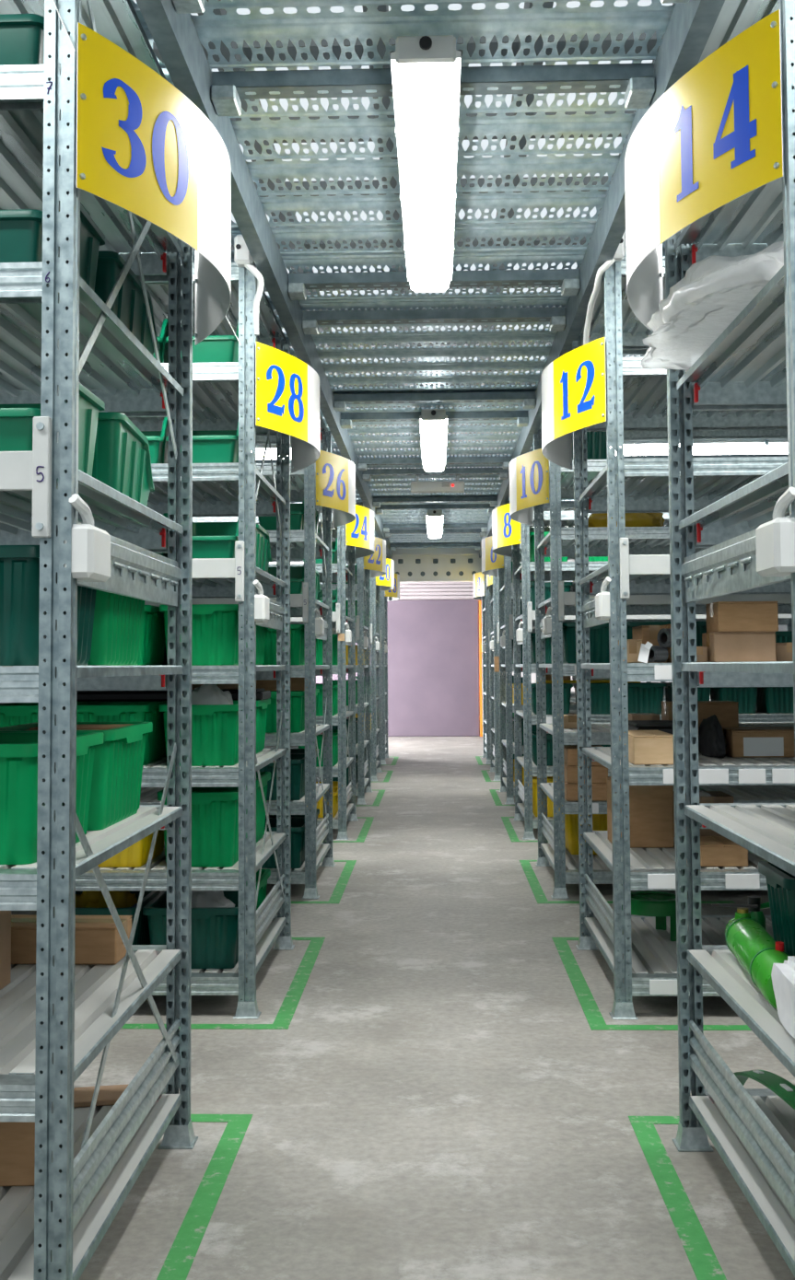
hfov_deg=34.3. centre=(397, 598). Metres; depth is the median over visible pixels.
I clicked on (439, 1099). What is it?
floor
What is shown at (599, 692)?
crate
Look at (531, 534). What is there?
crate
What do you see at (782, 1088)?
strap
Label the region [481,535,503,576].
aisle sign
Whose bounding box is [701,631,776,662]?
cardboard box
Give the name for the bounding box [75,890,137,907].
plastic bag
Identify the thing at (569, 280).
ceiling beam
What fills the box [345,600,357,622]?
crate
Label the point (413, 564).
ceiling beam
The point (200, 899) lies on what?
plastic bag
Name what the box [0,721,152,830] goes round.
crate
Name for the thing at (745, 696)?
crate
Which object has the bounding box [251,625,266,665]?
crate
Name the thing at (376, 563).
aisle sign
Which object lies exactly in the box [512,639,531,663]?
crate
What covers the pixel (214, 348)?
bin
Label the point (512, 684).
crate
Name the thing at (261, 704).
crate
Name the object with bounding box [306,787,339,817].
crate
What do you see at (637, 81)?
ceiling beam
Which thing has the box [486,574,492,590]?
aisle sign
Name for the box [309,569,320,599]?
bin
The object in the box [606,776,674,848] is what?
cardboard box
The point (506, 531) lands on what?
aisle sign
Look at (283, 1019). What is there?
floor marking
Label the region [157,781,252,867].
crate
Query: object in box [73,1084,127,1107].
carton
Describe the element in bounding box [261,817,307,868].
crate
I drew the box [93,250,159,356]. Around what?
bin
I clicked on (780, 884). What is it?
crate
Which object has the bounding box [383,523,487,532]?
ceiling beam
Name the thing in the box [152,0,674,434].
ceiling
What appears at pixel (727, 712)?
cardboard box
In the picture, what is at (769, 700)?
crate
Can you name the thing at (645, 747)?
cardboard box
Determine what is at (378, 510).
ceiling beam
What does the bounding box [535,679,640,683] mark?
shelf
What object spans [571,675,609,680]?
cardboard box
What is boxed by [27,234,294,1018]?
storage rack
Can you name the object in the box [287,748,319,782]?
crate
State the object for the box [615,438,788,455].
tube light
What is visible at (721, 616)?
cardboard box
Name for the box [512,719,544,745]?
crate
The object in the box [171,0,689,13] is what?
ceiling beam
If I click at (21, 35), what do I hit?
bin
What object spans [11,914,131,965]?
cardboard box
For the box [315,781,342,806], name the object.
crate
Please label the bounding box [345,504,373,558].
aisle sign
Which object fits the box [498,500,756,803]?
storage rack
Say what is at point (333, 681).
crate
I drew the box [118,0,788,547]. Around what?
ceiling
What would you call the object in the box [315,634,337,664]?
crate
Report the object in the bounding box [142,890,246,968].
crate
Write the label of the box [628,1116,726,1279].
floor marking
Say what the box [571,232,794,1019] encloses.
storage rack
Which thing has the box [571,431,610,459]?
crate
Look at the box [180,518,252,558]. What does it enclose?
bin
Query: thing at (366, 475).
ceiling beam
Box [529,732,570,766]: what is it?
crate
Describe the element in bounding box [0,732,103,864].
crate
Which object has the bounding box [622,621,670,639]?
crate
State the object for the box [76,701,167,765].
crate
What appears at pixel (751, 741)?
cardboard box
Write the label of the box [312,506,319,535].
bin
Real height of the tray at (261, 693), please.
0.036 m
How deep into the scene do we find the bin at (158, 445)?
4.04 m
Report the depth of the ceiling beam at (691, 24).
3.56 m
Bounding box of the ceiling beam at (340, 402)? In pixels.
[333,391,535,411]
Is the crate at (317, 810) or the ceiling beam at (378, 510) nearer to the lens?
the crate at (317, 810)
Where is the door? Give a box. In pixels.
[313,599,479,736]
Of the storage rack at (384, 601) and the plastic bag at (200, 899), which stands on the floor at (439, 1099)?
the storage rack at (384, 601)
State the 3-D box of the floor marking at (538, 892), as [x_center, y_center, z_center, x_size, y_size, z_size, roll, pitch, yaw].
[1.066,1.369,6.287,0.863,0.001,1.260,0,-3,2]
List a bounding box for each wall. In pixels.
[268,431,668,736]
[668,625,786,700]
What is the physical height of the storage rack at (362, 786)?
2.300 m
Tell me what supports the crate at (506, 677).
on the storage rack at (494, 623)
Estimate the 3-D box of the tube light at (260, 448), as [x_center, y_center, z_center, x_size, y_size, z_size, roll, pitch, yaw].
[-1.233,-0.877,7.438,1.562,0.145,0.152,0,-3,2]
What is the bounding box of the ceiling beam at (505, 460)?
[357,456,511,470]
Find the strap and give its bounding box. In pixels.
[733,1069,794,1109]
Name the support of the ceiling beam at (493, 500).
attached to the ceiling at (466, 22)
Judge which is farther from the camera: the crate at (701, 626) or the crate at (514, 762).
the crate at (514, 762)
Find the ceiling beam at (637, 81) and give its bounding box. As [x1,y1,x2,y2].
[210,62,655,116]
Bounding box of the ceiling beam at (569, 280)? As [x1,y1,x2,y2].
[287,268,580,300]
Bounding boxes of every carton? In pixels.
[0,1073,59,1186]
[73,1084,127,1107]
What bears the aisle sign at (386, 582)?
attached to the storage rack at (375, 630)
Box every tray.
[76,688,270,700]
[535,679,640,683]
[628,720,691,734]
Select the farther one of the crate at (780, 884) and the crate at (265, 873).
the crate at (265, 873)
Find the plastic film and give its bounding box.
[640,240,783,372]
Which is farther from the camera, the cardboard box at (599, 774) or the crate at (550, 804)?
the crate at (550, 804)
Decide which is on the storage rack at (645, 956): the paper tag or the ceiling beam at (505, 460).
the paper tag
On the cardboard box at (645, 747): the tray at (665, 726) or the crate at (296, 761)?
the tray at (665, 726)
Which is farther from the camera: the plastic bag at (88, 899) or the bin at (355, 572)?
the bin at (355, 572)
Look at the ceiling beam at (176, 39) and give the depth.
3.51 m
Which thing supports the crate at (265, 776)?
on the storage rack at (223, 393)
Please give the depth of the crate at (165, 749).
4.55 m
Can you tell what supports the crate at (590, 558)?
on the storage rack at (526, 571)
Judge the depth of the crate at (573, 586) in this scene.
8.09 m
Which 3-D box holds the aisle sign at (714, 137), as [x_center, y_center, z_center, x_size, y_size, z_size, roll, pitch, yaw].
[0.518,-0.744,2.450,0.152,0.260,0.978,0,-3,1]
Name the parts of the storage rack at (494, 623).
bracket plate, shelf panel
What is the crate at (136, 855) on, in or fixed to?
on the storage rack at (223, 393)
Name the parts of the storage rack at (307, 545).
shelf panel, shelf panel, shelf panel, shelf panel, shelf panel, shelf panel, bracket plate, shelf panel, shelf panel, guard rail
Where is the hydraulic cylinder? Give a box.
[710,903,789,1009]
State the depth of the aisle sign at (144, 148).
2.16 m
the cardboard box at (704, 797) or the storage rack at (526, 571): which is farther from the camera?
the storage rack at (526, 571)
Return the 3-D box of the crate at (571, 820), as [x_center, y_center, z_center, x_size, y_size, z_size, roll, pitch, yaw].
[0.962,1.142,6.457,0.278,0.235,0.375,0,-3,1]
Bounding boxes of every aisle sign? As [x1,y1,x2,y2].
[76,22,231,345]
[255,341,320,473]
[315,450,355,527]
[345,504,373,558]
[363,536,385,577]
[375,558,394,591]
[384,573,399,601]
[473,571,484,600]
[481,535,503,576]
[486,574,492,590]
[491,503,521,557]
[509,447,548,525]
[541,337,605,469]
[624,9,782,332]
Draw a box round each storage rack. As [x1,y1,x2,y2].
[0,0,197,1279]
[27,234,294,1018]
[130,412,336,898]
[192,466,358,839]
[263,501,372,804]
[268,556,389,764]
[319,529,382,780]
[481,558,665,764]
[488,535,665,780]
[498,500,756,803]
[512,511,793,839]
[533,412,794,898]
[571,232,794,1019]
[663,0,794,1277]
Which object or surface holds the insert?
on the crate at (115, 792)
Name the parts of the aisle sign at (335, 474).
printed panel, printed panel, blank panel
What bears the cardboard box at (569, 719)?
on the storage rack at (558, 543)
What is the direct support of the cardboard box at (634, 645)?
on the storage rack at (645, 956)
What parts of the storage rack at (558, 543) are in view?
shelf panel, guard rail, bracket plate, shelf panel, shelf panel, shelf panel, shelf panel, shelf panel, shelf panel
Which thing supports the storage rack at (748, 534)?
on the floor at (439, 1099)
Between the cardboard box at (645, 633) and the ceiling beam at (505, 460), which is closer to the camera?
the cardboard box at (645, 633)
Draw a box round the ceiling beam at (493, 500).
[372,496,497,507]
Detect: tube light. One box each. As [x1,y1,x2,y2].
[251,443,290,459]
[390,34,460,291]
[418,408,447,471]
[425,508,443,538]
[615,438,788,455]
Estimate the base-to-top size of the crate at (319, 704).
0.190 m
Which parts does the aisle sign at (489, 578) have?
printed panel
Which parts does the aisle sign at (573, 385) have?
blank panel, printed panel, printed panel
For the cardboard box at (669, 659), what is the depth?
4.17 m
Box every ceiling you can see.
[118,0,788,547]
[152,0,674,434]
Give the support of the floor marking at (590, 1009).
on the floor at (439, 1099)
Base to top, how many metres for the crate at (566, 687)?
0.190 m
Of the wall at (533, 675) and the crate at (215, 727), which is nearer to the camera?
the crate at (215, 727)
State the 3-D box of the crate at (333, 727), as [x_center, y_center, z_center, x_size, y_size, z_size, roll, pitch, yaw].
[-0.430,1.048,10.045,0.258,0.190,0.375,0,-3,3]
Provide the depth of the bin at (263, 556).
4.58 m
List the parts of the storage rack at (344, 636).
shelf panel, shelf panel, shelf panel, shelf panel, shelf panel, shelf panel, bracket plate, shelf panel, guard rail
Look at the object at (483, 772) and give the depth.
12.09 m
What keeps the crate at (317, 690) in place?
on the storage rack at (307, 545)
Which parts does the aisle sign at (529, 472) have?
blank panel, printed panel, printed panel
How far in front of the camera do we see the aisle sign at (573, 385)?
4.11 m
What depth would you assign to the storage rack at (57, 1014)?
2.21 m
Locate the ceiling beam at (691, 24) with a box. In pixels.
[478,0,724,558]
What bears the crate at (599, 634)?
on the storage rack at (558, 543)
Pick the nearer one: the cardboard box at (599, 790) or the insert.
the insert
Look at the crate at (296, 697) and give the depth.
5.96 m
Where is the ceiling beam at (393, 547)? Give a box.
[390,543,480,550]
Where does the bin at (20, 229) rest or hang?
on the storage rack at (57, 1014)
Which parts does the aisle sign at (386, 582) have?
printed panel, blank panel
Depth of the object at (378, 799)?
10.14 m
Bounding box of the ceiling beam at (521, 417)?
[340,410,528,429]
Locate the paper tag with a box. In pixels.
[637,641,651,663]
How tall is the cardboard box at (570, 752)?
0.078 m
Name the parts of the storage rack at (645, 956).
guard rail, shelf panel, bracket plate, shelf panel, strap coil, shelf panel, shelf panel, shelf panel, shelf panel, shelf panel, shelf panel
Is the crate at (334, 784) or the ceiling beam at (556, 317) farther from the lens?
the crate at (334, 784)
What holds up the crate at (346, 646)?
on the storage rack at (362, 786)
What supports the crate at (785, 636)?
on the storage rack at (526, 571)
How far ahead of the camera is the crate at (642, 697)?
7.87 m
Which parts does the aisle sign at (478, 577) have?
blank panel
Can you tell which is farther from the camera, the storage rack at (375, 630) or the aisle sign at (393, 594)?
the aisle sign at (393, 594)
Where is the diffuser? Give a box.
[426,515,442,538]
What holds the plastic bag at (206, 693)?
in the crate at (215, 727)
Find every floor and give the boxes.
[11,736,794,1279]
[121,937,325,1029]
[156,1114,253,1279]
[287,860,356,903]
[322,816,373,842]
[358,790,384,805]
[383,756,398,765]
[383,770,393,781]
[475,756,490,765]
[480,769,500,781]
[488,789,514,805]
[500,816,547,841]
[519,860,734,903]
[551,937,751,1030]
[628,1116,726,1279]
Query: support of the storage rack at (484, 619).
on the floor at (439, 1099)
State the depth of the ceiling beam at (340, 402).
6.36 m
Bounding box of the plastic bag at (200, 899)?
[179,890,234,907]
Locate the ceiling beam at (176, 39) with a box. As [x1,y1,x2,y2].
[135,0,392,558]
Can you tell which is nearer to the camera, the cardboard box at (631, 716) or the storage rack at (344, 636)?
the cardboard box at (631, 716)
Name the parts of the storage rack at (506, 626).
guard rail, shelf panel, bracket plate, shelf panel, shelf panel, shelf panel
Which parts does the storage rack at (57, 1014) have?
bracket plate, shelf panel, shelf panel, shelf panel, shelf panel, shelf panel, shelf panel, shelf panel, shelf panel, guard rail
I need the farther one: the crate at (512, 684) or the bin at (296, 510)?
the crate at (512, 684)
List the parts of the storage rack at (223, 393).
shelf panel, shelf panel, shelf panel, shelf panel, shelf panel, shelf panel, shelf panel, bracket plate, shelf panel, guard rail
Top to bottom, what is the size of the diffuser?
0.045 m
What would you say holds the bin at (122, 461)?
on the storage rack at (57, 1014)
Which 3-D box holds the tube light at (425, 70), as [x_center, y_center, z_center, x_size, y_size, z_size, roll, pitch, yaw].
[0.081,-1.094,3.401,0.152,0.145,1.562,0,-3,2]
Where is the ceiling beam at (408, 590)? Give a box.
[373,581,474,599]
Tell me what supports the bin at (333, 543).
on the storage rack at (344, 636)
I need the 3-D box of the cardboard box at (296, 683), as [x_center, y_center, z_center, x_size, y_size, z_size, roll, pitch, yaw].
[-0.591,0.402,6.126,0.350,0.070,0.220,0,-3,2]
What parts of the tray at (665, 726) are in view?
tray lid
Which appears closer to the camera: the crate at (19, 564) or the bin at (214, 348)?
the crate at (19, 564)
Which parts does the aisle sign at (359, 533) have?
printed panel, printed panel, blank panel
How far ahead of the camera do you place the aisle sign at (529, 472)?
6.08 m
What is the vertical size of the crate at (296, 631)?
0.190 m
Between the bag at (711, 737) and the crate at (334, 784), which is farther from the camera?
the crate at (334, 784)
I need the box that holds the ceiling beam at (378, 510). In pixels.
[375,503,494,514]
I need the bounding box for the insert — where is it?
[26,723,134,730]
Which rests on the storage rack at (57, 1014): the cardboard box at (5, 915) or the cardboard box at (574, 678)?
the cardboard box at (5, 915)
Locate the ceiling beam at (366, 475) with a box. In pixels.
[361,467,507,480]
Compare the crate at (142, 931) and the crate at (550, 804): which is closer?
the crate at (142, 931)
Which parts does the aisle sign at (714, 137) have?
blank panel, printed panel, printed panel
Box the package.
[770,955,794,1038]
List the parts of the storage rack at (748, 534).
shelf panel, shelf panel, shelf panel, shelf panel, shelf panel, shelf panel, shelf panel, shelf panel, guard rail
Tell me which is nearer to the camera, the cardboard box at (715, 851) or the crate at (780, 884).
the crate at (780, 884)
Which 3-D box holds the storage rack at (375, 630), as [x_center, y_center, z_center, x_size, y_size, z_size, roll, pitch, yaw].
[-1.124,0.543,12.293,1.944,2.300,1.007,0,-3,2]
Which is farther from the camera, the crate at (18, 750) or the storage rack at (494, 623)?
the storage rack at (494, 623)
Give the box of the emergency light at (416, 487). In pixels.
[410,474,464,493]
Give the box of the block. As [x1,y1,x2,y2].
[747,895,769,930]
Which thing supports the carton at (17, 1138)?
on the storage rack at (57, 1014)
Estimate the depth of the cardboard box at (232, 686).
4.46 m
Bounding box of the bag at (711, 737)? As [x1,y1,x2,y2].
[698,714,725,756]
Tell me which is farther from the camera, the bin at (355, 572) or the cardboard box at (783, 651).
the bin at (355, 572)
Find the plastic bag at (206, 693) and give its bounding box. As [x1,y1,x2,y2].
[191,684,232,704]
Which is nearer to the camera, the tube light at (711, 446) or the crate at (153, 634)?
the crate at (153, 634)
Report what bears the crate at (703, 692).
on the storage rack at (526, 571)
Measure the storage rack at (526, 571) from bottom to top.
2.300 m
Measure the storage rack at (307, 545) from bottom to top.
2.300 m
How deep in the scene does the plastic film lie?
2.31 m
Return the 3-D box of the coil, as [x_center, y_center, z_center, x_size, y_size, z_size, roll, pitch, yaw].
[0.850,0.123,4.027,0.048,0.060,0.060,1,-3,-28]
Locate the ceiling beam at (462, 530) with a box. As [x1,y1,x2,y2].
[384,528,485,537]
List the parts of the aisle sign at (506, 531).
blank panel, printed panel, printed panel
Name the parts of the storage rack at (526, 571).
guard rail, bracket plate, shelf panel, shelf panel, shelf panel, shelf panel, shelf panel, shelf panel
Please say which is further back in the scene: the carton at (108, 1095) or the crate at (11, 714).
the crate at (11, 714)
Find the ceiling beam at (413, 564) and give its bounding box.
[346,547,528,581]
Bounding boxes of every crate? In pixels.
[0,545,96,665]
[0,702,87,727]
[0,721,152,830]
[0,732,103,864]
[75,890,160,944]
[76,700,104,703]
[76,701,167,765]
[87,590,145,665]
[97,829,163,867]
[104,700,180,756]
[137,605,165,665]
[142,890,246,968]
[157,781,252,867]
[158,701,246,766]
[159,604,246,665]
[162,640,167,665]
[232,698,270,754]
[241,771,270,842]
[245,868,270,909]
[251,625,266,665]
[258,754,307,800]
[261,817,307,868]
[262,624,306,665]
[265,690,307,733]
[265,808,319,828]
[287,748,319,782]
[298,733,339,767]
[306,688,319,727]
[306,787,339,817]
[313,684,339,715]
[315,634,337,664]
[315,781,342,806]
[326,680,359,705]
[330,758,359,787]
[332,720,357,746]
[343,644,357,664]
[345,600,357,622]
[500,676,524,697]
[509,598,526,621]
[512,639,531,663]
[512,684,530,704]
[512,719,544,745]
[512,762,528,786]
[527,531,567,561]
[527,773,558,816]
[528,632,560,663]
[529,581,572,610]
[529,683,572,714]
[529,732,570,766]
[559,622,613,663]
[561,804,606,854]
[570,583,581,592]
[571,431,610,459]
[572,683,615,714]
[584,556,607,561]
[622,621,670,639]
[623,682,666,714]
[663,682,709,701]
[696,621,706,646]
[709,686,756,713]
[756,686,793,713]
[757,861,794,955]
[774,630,791,642]
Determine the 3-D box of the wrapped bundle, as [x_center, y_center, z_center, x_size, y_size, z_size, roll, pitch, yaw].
[1.075,-0.386,6.079,0.380,0.136,0.306,0,-3,2]
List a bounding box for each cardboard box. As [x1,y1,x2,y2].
[0,910,11,989]
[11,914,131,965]
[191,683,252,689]
[256,677,310,690]
[542,674,570,680]
[560,713,580,728]
[561,762,607,783]
[561,780,606,801]
[563,744,603,766]
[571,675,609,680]
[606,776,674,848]
[617,639,641,663]
[618,730,673,764]
[628,713,660,720]
[631,625,666,663]
[661,700,738,731]
[663,624,683,663]
[673,791,733,837]
[696,646,707,662]
[699,836,747,866]
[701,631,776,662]
[705,601,778,632]
[721,726,794,757]
[775,642,791,661]
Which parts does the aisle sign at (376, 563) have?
printed panel, blank panel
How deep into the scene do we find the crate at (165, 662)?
4.42 m
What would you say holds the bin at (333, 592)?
on the storage rack at (344, 636)
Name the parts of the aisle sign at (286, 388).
printed panel, printed panel, blank panel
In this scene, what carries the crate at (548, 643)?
on the storage rack at (526, 571)
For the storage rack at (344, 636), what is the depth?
7.88 m
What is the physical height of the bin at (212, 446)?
0.172 m
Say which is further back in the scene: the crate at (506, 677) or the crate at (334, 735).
the crate at (506, 677)
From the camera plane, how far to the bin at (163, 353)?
4.10 m
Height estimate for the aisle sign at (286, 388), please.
0.260 m
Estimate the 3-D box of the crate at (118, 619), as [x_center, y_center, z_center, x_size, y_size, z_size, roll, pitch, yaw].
[-0.659,0.041,2.610,0.258,0.190,0.375,0,-3,2]
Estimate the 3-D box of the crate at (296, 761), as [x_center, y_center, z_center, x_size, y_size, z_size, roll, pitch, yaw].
[-0.549,0.845,6.112,0.258,0.190,0.375,0,-3,2]
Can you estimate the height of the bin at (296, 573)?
0.172 m
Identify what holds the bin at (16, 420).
on the storage rack at (57, 1014)
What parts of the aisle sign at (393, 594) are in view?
printed panel, blank panel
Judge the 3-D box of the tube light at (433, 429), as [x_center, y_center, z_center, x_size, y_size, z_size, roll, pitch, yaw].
[0.204,-0.895,7.249,0.152,0.145,1.562,0,-3,2]
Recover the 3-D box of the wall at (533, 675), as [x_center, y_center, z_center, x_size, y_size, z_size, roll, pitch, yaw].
[0.567,-0.263,19.181,7.000,4.600,0.200,0,-3,2]
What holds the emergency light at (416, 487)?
attached to the ceiling at (466, 22)
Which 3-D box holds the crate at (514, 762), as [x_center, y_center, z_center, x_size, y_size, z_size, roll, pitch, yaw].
[1.017,1.365,9.985,0.258,0.155,0.375,0,-3,3]
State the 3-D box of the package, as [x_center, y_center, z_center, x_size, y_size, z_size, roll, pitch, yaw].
[0.735,0.599,2.139,0.193,0.253,0.231,-1,-3,5]
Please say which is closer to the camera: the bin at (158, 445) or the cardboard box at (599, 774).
the bin at (158, 445)
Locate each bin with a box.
[0,13,68,65]
[0,192,104,290]
[0,383,104,477]
[92,412,154,506]
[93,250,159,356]
[140,417,168,463]
[153,318,168,362]
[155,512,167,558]
[165,322,246,365]
[166,416,252,464]
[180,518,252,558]
[251,523,271,571]
[257,497,306,530]
[267,564,306,593]
[302,537,338,563]
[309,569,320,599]
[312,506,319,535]
[316,587,338,611]
[331,562,357,583]
[509,561,536,582]
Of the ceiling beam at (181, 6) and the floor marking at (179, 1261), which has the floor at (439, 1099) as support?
the floor marking at (179, 1261)
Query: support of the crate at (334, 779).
on the storage rack at (362, 786)
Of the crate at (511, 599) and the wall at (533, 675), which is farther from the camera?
the wall at (533, 675)
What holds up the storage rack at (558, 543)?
on the floor at (439, 1099)
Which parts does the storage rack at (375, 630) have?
bracket plate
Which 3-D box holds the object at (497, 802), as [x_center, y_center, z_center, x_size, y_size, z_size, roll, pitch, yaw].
[1.184,1.572,10.220,0.863,0.001,1.260,0,-3,2]
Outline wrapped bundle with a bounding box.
[588,512,664,527]
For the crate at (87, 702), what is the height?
0.190 m
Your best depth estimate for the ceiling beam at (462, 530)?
12.72 m
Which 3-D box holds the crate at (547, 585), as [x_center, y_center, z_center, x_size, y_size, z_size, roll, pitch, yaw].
[0.950,0.003,8.084,0.258,0.190,0.375,0,-3,1]
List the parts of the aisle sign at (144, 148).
printed panel, printed panel, blank panel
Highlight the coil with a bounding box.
[657,628,671,647]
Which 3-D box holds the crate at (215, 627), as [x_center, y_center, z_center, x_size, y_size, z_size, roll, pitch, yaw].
[-0.612,0.122,4.178,0.258,0.190,0.375,0,-3,1]
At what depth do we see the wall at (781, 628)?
12.69 m
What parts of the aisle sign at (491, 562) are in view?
blank panel, printed panel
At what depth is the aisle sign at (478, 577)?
13.92 m
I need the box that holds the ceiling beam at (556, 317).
[302,307,566,334]
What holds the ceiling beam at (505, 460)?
attached to the ceiling at (466, 22)
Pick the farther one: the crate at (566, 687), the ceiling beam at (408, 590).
the ceiling beam at (408, 590)
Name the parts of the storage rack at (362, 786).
shelf panel, shelf panel, shelf panel, bracket plate, guard rail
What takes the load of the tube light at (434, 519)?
attached to the ceiling at (466, 22)
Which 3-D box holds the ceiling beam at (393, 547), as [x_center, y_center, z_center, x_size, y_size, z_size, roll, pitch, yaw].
[0.418,-0.571,14.250,0.992,0.072,0.095,0,-3,2]
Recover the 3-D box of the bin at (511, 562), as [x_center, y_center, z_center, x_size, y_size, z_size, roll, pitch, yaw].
[0.987,-0.199,10.026,0.225,0.172,0.400,0,-3,1]
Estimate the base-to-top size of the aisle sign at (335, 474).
0.260 m
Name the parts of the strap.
slot plate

